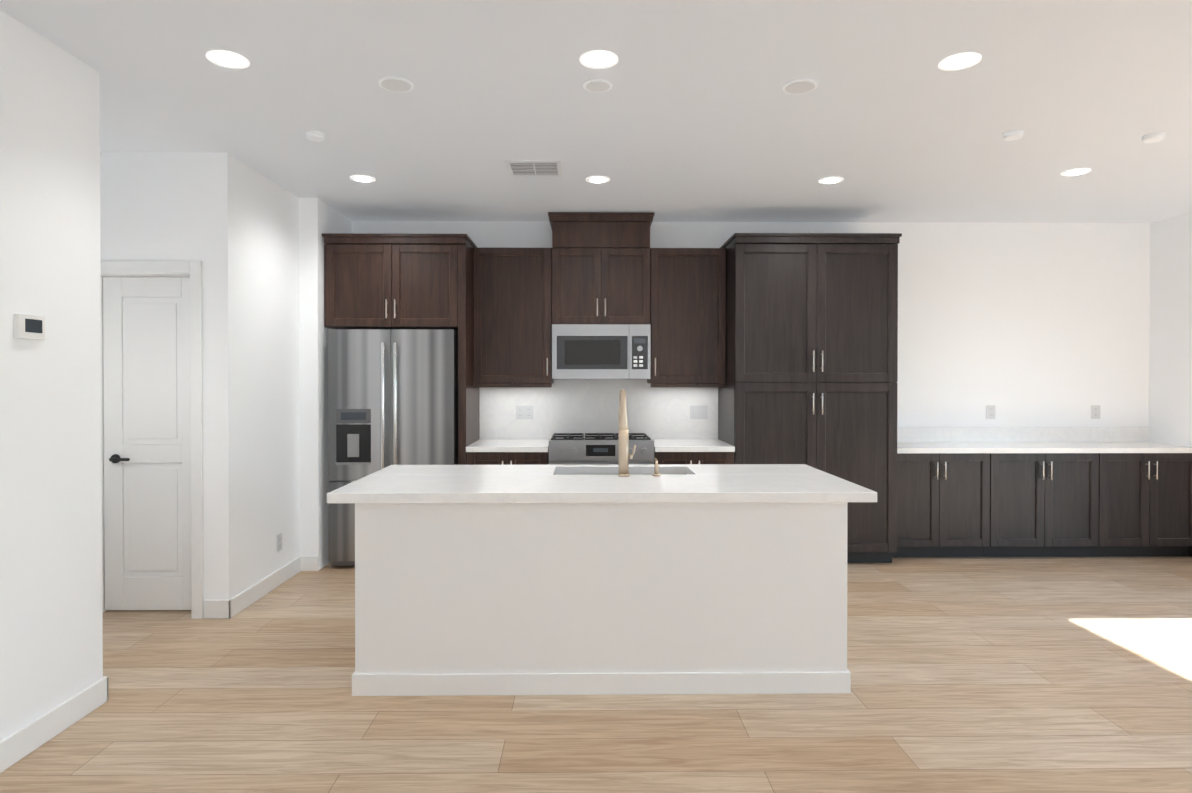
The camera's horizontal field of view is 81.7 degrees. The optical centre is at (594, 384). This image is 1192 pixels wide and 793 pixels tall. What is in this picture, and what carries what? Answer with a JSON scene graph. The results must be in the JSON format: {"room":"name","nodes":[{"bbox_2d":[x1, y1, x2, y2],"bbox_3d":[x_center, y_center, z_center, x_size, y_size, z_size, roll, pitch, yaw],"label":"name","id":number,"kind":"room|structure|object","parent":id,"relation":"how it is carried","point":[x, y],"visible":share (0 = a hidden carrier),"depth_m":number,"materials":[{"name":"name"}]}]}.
{"room":"kitchen","nodes":[
{"label":"kitchen","id":0,"kind":"room"},
{"bbox_2d":[0,10,299,740],"bbox_3d":[-3.272,0.026,1.762,2.290,2.740,8.040,0,0,-1],"label":"wall","id":1,"kind":"structure","parent":0,"point":[51,638],"depth_m":2.79,"materials":[{"name":"white paint"}]},
{"bbox_2d":[14,314,44,339],"bbox_3d":[-2.125,-0.215,2.594,0.023,0.090,0.120,0,0,-1],"label":"thermostat","id":2,"kind":"object","parent":1,"relation":"attached to","point":[32,327],"visible":0.98,"depth_m":2.58,"materials":[{"name":"white plastic"}]},
{"bbox_2d":[0,676,107,772],"bbox_3d":[-2.104,1.351,0.407,0.014,0.110,5.224,0,0,-1],"label":"baseboard","id":3,"kind":"structure","parent":1,"relation":"attached to","point":[24,741],"depth_m":2.70,"materials":[{"name":"white wood"}]},
{"bbox_2d":[224,556,303,618],"bbox_3d":[-2.153,1.320,4.558,0.014,0.110,1.014,0,0,-1],"label":"baseboard","id":4,"kind":"structure","parent":1,"relation":"attached to","point":[232,606],"depth_m":4.44,"materials":[{"name":"white wood"}]},
{"bbox_2d":[277,533,281,551],"bbox_3d":[-2.157,1.084,4.723,0.008,0.115,0.075,0,0,-1],"label":"outlet","id":5,"kind":"object","parent":1,"relation":"attached to","point":[279,542],"visible":1,"depth_m":4.72,"materials":[{"name":"white plastic"}]},
{"bbox_2d":[100,152,241,599],"bbox_3d":[-3.225,0.009,4.118,2.140,2.740,0.150,0,0,-1],"label":"wall","id":6,"kind":"structure","parent":0,"point":[167,206],"depth_m":4.05,"materials":[{"name":"white paint"}]},
{"bbox_2d":[103,277,190,609],"bbox_3d":[-2.670,0.360,4.147,0.580,2.013,0.096,0,0,-1],"label":"door","id":7,"kind":"structure","parent":6,"relation":"in","point":[147,451],"depth_m":4.16,"materials":[{"name":"white wood"}]},
{"bbox_2d":[101,261,203,618],"bbox_3d":[-2.670,0.328,4.119,0.734,2.102,0.166,0,0,-1],"label":"door frame","id":8,"kind":"structure","parent":6,"relation":"attached to","point":[192,270],"depth_m":4.04,"materials":[{"name":"white wood"}]},
{"bbox_2d":[299,198,351,569],"bbox_3d":[-2.100,-0.001,5.426,0.140,2.740,0.740,0,0,-1],"label":"wall","id":9,"kind":"structure","parent":0,"point":[318,217],"depth_m":5.06,"materials":[{"name":"white paint"}]},
{"bbox_2d":[0,556,1191,792],"bbox_3d":[0.258,1.445,1.814,9.350,0.100,8.340,0,0,-1],"label":"floor","id":10,"kind":"structure","parent":0,"point":[1020,674],"depth_m":2.90,"materials":[{"name":"brown wood"}]},
{"bbox_2d":[328,329,457,565],"bbox_3d":[-1.507,0.480,5.404,0.931,1.778,0.744,0,0,-1],"label":"fridge","id":11,"kind":"object","parent":10,"relation":"on","point":[392,396],"visible":0.62,"depth_m":5.10,"materials":[{"name":"silver metal"}]},
{"bbox_2d":[322,233,479,464],"bbox_3d":[-1.488,0.124,5.458,1.076,2.490,0.688,0,0,-1],"label":"tall cabinet","id":12,"kind":"object","parent":10,"relation":"on","point":[398,281],"visible":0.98,"depth_m":5.15,"materials":[{"name":"brown wood"}]},
{"bbox_2d":[466,451,548,464],"bbox_3d":[-0.654,0.936,5.489,0.612,0.864,0.658,0,0,-1],"label":"base cabinet","id":13,"kind":"object","parent":10,"relation":"on","point":[536,451],"depth_m":5.16,"materials":[{"name":"brown wood"}]},
{"bbox_2d":[466,439,550,450],"bbox_3d":[-0.654,0.484,5.476,0.612,0.040,0.678,0,0,-1],"label":"countertop","id":14,"kind":"structure","parent":13,"relation":"on","point":[481,444],"depth_m":5.24,"materials":[{"name":"white stone"}]},
{"bbox_2d":[549,433,653,464],"bbox_3d":[0.052,0.889,5.424,0.788,0.960,0.677,0,0,-1],"label":"range","id":15,"kind":"object","parent":10,"relation":"on","point":[582,450],"visible":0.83,"depth_m":5.14,"materials":[{"name":"silver metal"}]},
{"bbox_2d":[352,504,850,695],"bbox_3d":[0.031,0.950,3.550,2.229,0.865,0.957,0,0,-1],"label":"kitchen island","id":16,"kind":"object","parent":10,"relation":"on","point":[640,579],"depth_m":3.08,"materials":[{"name":"white"}]},
{"bbox_2d":[327,472,876,503],"bbox_3d":[0.037,0.497,3.320,2.424,0.045,0.580,0,0,-1],"label":"island countertop","id":17,"kind":"structure","parent":16,"relation":"on","point":[508,487],"depth_m":3.12,"materials":[{"name":"white stone"}]},
{"bbox_2d":[618,389,635,476],"bbox_3d":[0.168,0.247,3.631,0.094,0.449,0.223,0,0,-1],"label":"faucet","id":18,"kind":"object","parent":17,"relation":"on","point":[625,456],"visible":1,"depth_m":3.53,"materials":[{"name":"beige"}]},
{"bbox_2d":[652,458,660,476],"bbox_3d":[0.322,0.429,3.577,0.044,0.086,0.093,0,0,-1],"label":"soap dispenser","id":19,"kind":"object","parent":17,"relation":"on","point":[656,469],"visible":1,"depth_m":3.54,"materials":[{"name":"beige"}]},
{"bbox_2d":[654,451,734,463],"bbox_3d":[0.751,0.936,5.506,0.600,0.864,0.658,0,0,-1],"label":"base cabinet","id":20,"kind":"object","parent":10,"relation":"on","point":[663,457],"depth_m":5.17,"materials":[{"name":"brown wood"}]},
{"bbox_2d":[651,439,733,450],"bbox_3d":[0.752,0.484,5.492,0.600,0.040,0.678,0,0,-1],"label":"countertop","id":21,"kind":"structure","parent":20,"relation":"on","point":[659,444],"depth_m":5.24,"materials":[{"name":"white stone"}]},
{"bbox_2d":[718,233,901,562],"bbox_3d":[1.671,0.118,5.492,1.254,2.500,0.694,0,0,-1],"label":"pantry","id":22,"kind":"object","parent":10,"relation":"on","point":[811,349],"visible":0.85,"depth_m":5.19,"materials":[{"name":"brown wood"}]},
{"bbox_2d":[892,455,999,556],"bbox_3d":[2.716,0.950,5.609,0.858,0.834,0.498,0,0,-1],"label":"base cabinet","id":23,"kind":"object","parent":10,"relation":"on","point":[948,505],"depth_m":5.37,"materials":[{"name":"brown wood"}]},
{"bbox_2d":[1000,455,1111,556],"bbox_3d":[3.511,0.950,5.618,0.978,0.834,0.498,0,0,-1],"label":"base cabinet","id":24,"kind":"object","parent":10,"relation":"on","point":[1044,491],"depth_m":5.38,"materials":[{"name":"brown wood"}]},
{"bbox_2d":[897,443,1191,454],"bbox_3d":[3.511,0.543,5.605,2.449,0.101,0.518,0,0,-1],"label":"countertop","id":25,"kind":"structure","parent":24,"relation":"on","point":[902,448],"depth_m":5.36,"materials":[{"name":"white stone"}]},
{"bbox_2d":[1112,455,1191,556],"bbox_3d":[4.306,0.950,5.628,0.859,0.834,0.498,0,0,-1],"label":"base cabinet","id":26,"kind":"object","parent":10,"relation":"on","point":[1152,494],"depth_m":5.39,"materials":[{"name":"brown wood"}]},
{"bbox_2d":[0,0,1191,222],"bbox_3d":[0.258,-1.395,1.793,9.350,0.100,8.340,0,0,-1],"label":"ceiling","id":27,"kind":"structure","parent":0,"point":[696,112],"depth_m":3.31,"materials":[{"name":"white paint"}]},
{"bbox_2d":[206,50,249,68],"bbox_3d":[-1.522,-1.349,2.864,0.160,0.007,0.160,0,0,-1],"label":"recessed light","id":28,"kind":"object","parent":27,"relation":"in","point":[228,59],"visible":1,"depth_m":2.85,"materials":[{"name":"white glass"}]},
{"bbox_2d":[305,131,324,141],"bbox_3d":[-1.513,-1.345,3.736,0.100,0.028,0.100,0,0,-1],"label":"smoke detector","id":29,"kind":"object","parent":27,"relation":"attached to","point":[316,136],"visible":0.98,"depth_m":3.71,"materials":[{"name":"white plastic"}]},
{"bbox_2d":[350,175,374,182],"bbox_3d":[-1.533,-1.361,4.565,0.160,0.007,0.160,0,0,-1],"label":"recessed light","id":30,"kind":"object","parent":27,"relation":"in","point":[361,178],"visible":1,"depth_m":4.55,"materials":[{"name":"white"}]},
{"bbox_2d":[378,77,413,92],"bbox_3d":[-0.893,-1.350,3.106,0.154,0.008,0.154,0,0,-1],"label":"ceiling speaker","id":31,"kind":"object","parent":27,"relation":"attached to","point":[396,84],"visible":1,"depth_m":3.09,"materials":[{"name":"white plastic"}]},
{"bbox_2d":[505,160,561,176],"bbox_3d":[-0.375,-1.359,4.341,0.340,0.008,0.310,0,0,-1],"label":"ceiling vent","id":32,"kind":"object","parent":27,"relation":"in","point":[534,168],"visible":0.98,"depth_m":4.34,"materials":[{"name":"white metal"}]},
{"bbox_2d":[583,79,611,92],"bbox_3d":[0.017,-1.350,3.117,0.132,0.008,0.132,0,0,-1],"label":"ceiling speaker","id":33,"kind":"object","parent":27,"relation":"attached to","point":[597,85],"visible":1,"depth_m":3.10,"materials":[{"name":"white plastic"}]},
{"bbox_2d":[586,176,609,182],"bbox_3d":[0.025,-1.361,4.583,0.160,0.007,0.160,0,0,-1],"label":"recessed light","id":34,"kind":"object","parent":27,"relation":"in","point":[597,179],"visible":1,"depth_m":4.56,"materials":[{"name":"white plastic"}]},
{"bbox_2d":[580,50,617,68],"bbox_3d":[0.020,-1.349,2.865,0.160,0.007,0.160,0,0,-1],"label":"recessed light","id":35,"kind":"object","parent":27,"relation":"in","point":[598,59],"visible":1,"depth_m":2.85,"materials":[{"name":"white"}]},
{"bbox_2d":[783,79,817,93],"bbox_3d":[0.935,-1.350,3.128,0.154,0.008,0.154,0,0,-1],"label":"ceiling speaker","id":36,"kind":"object","parent":27,"relation":"attached to","point":[800,86],"visible":1,"depth_m":3.11,"materials":[{"name":"white plastic"}]},
{"bbox_2d":[818,177,843,183],"bbox_3d":[1.583,-1.361,4.601,0.160,0.007,0.160,0,0,-1],"label":"recessed light","id":37,"kind":"object","parent":27,"relation":"in","point":[829,180],"visible":1,"depth_m":4.59,"materials":[{"name":"white plastic"}]},
{"bbox_2d":[938,52,981,70],"bbox_3d":[1.530,-1.349,2.882,0.160,0.007,0.160,0,0,-1],"label":"recessed light","id":38,"kind":"object","parent":27,"relation":"in","point":[959,61],"visible":1,"depth_m":2.87,"materials":[{"name":"white glass"}]},
{"bbox_2d":[1002,130,1023,140],"bbox_3d":[2.266,-1.345,3.724,0.100,0.028,0.100,0,0,-1],"label":"smoke detector","id":39,"kind":"object","parent":27,"relation":"attached to","point":[1012,135],"visible":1,"depth_m":3.70,"materials":[{"name":"white plastic"}]},
{"bbox_2d":[1061,168,1090,175],"bbox_3d":[3.089,-1.360,4.417,0.160,0.007,0.160,0,0,-1],"label":"recessed light","id":40,"kind":"object","parent":27,"relation":"in","point":[1077,171],"visible":1,"depth_m":4.41,"materials":[{"name":"white glass"}]},
{"bbox_2d":[1142,132,1164,142],"bbox_3d":[3.055,-1.345,3.762,0.100,0.028,0.100,0,0,-1],"label":"smoke detector","id":41,"kind":"object","parent":27,"relation":"attached to","point":[1154,137],"visible":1,"depth_m":3.74,"materials":[{"name":"white plastic"}]},
{"bbox_2d":[352,221,1149,426],"bbox_3d":[1.295,-0.005,5.911,7.180,2.740,0.150,0,0,-1],"label":"wall","id":42,"kind":"structure","parent":0,"point":[1031,324],"depth_m":5.86,"materials":[{"name":"white paint"}]},
{"bbox_2d":[473,248,553,383],"bbox_3d":[-0.620,-0.548,5.633,0.685,1.080,0.347,0,0,-1],"label":"upper cabinet","id":43,"kind":"object","parent":42,"relation":"attached to","point":[512,334],"depth_m":5.47,"materials":[{"name":"brown wood"}]},
{"bbox_2d":[480,379,717,438],"bbox_3d":[0.042,0.209,5.816,2.012,0.502,0.011,0,0,-1],"label":"backsplash","id":44,"kind":"structure","parent":42,"relation":"attached to","point":[584,406],"depth_m":5.81,"materials":[{"name":"stone"}]},
{"bbox_2d":[516,406,532,418],"bbox_3d":[-0.584,0.236,5.799,0.145,0.115,0.008,0,0,-1],"label":"outlet","id":45,"kind":"object","parent":44,"relation":"attached to","point":[524,412],"visible":1,"depth_m":5.80,"materials":[{"name":"white plastic"}]},
{"bbox_2d":[690,406,707,418],"bbox_3d":[0.886,0.236,5.816,0.145,0.115,0.008,0,0,-1],"label":"outlet","id":46,"kind":"object","parent":44,"relation":"attached to","point":[698,412],"visible":1,"depth_m":5.82,"materials":[{"name":"white plastic"}]},
{"bbox_2d":[549,212,652,327],"bbox_3d":[0.055,-0.918,5.636,0.786,0.880,0.352,0,0,-1],"label":"upper cabinet","id":47,"kind":"object","parent":42,"relation":"attached to","point":[600,268],"depth_m":5.47,"materials":[{"name":"brown wood"}]},
{"bbox_2d":[552,324,650,378],"bbox_3d":[0.055,-0.259,5.620,0.778,0.432,0.395,0,0,-1],"label":"microwave","id":48,"kind":"object","parent":47,"relation":"attached to","point":[601,351],"visible":1,"depth_m":5.43,"materials":[{"name":"silver metal"}]},
{"bbox_2d":[647,248,725,383],"bbox_3d":[0.718,-0.548,5.649,0.663,1.080,0.347,0,0,-1],"label":"upper cabinet","id":49,"kind":"object","parent":42,"relation":"attached to","point":[688,332],"depth_m":5.49,"materials":[{"name":"brown wood"}]},
{"bbox_2d":[986,405,994,418],"bbox_3d":[3.375,0.236,5.858,0.075,0.115,0.008,0,0,-1],"label":"electrical outlet","id":50,"kind":"object","parent":42,"relation":"attached to","point":[990,411],"visible":1,"depth_m":5.86,"materials":[{"name":"white plastic"}]},
{"bbox_2d":[897,427,1151,442],"bbox_3d":[3.508,0.426,5.853,2.449,0.129,0.020,0,0,-1],"label":"backsplash","id":51,"kind":"structure","parent":42,"relation":"attached to","point":[904,434],"depth_m":5.84,"materials":[{"name":"white stone"}]},
{"bbox_2d":[1091,405,1099,418],"bbox_3d":[4.275,0.236,5.869,0.075,0.115,0.008,0,0,-1],"label":"electrical outlet","id":52,"kind":"object","parent":42,"relation":"attached to","point":[1095,411],"visible":1,"depth_m":5.87,"materials":[{"name":"white plastic"}]},
{"bbox_2d":[1149,212,1191,446],"bbox_3d":[4.857,0.025,1.858,0.150,2.740,8.040,0,0,-1],"label":"wall","id":53,"kind":"structure","parent":0,"point":[1170,366],"depth_m":5.65,"materials":[{"name":"white paint"}]}
]}

